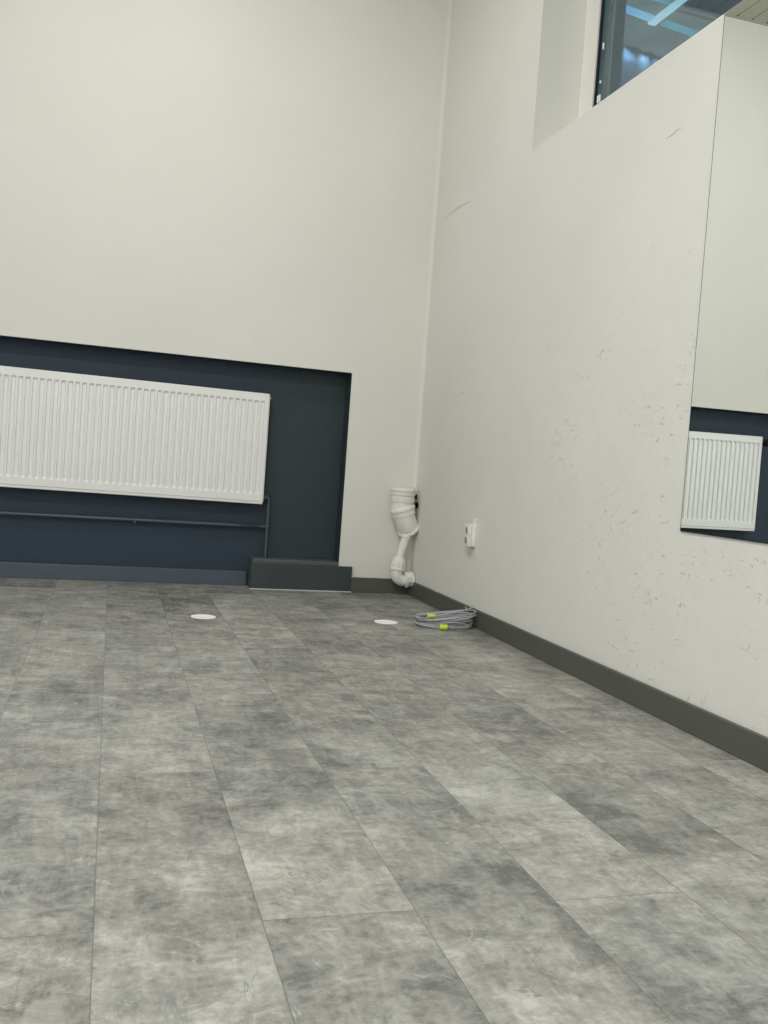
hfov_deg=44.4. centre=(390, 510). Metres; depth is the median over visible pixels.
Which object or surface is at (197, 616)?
disc
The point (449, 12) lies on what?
trim
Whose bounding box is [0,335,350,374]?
trim
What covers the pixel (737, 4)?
trim
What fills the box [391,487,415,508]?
pipe fitting
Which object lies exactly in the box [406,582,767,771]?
baseboard
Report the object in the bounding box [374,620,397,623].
disc
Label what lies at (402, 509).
drain pipe
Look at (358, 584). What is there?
baseboard
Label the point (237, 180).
wall
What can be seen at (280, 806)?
floor
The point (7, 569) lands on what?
baseboard
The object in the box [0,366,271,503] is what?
panel radiator
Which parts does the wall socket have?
plate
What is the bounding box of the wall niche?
[0,338,346,584]
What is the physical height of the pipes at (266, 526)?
0.310 m
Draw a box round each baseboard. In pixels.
[0,562,246,585]
[351,577,405,593]
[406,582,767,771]
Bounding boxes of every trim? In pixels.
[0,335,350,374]
[334,373,351,565]
[406,0,452,571]
[532,4,737,150]
[609,0,626,94]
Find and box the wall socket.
[463,519,476,546]
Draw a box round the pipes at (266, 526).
[0,495,270,557]
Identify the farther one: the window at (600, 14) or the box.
the box
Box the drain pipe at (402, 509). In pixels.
[390,487,418,587]
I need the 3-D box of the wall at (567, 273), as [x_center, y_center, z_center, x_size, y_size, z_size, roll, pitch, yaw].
[1.296,-0.956,1.559,0.307,3.212,6.772,3,3,-17]
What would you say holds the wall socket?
attached to the wall at (567, 273)
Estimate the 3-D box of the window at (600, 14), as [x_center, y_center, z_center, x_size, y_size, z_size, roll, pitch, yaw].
[1.084,-1.839,2.689,0.067,1.058,2.065,3,3,-17]
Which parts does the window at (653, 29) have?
roof pane, roof pane, roof pane, roof panel, roof pane, dark panel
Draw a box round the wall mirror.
[680,0,767,543]
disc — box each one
[191,614,215,618]
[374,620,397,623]
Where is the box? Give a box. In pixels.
[248,556,351,591]
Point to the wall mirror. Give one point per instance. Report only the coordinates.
(725, 493)
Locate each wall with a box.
[0,0,447,578]
[411,0,767,736]
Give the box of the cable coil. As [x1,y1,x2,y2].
[415,605,476,629]
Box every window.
[578,0,615,116]
[620,0,742,87]
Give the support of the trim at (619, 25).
attached to the window at (600, 14)
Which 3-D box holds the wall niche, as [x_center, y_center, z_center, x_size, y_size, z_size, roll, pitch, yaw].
[-1.563,-0.253,4.422,2.711,1.147,0.060,3,3,-17]
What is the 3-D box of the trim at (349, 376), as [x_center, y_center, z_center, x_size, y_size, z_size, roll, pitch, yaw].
[-0.246,-0.140,4.731,0.002,1.086,0.106,3,3,-17]
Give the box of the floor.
[0,578,767,1023]
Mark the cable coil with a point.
(443, 619)

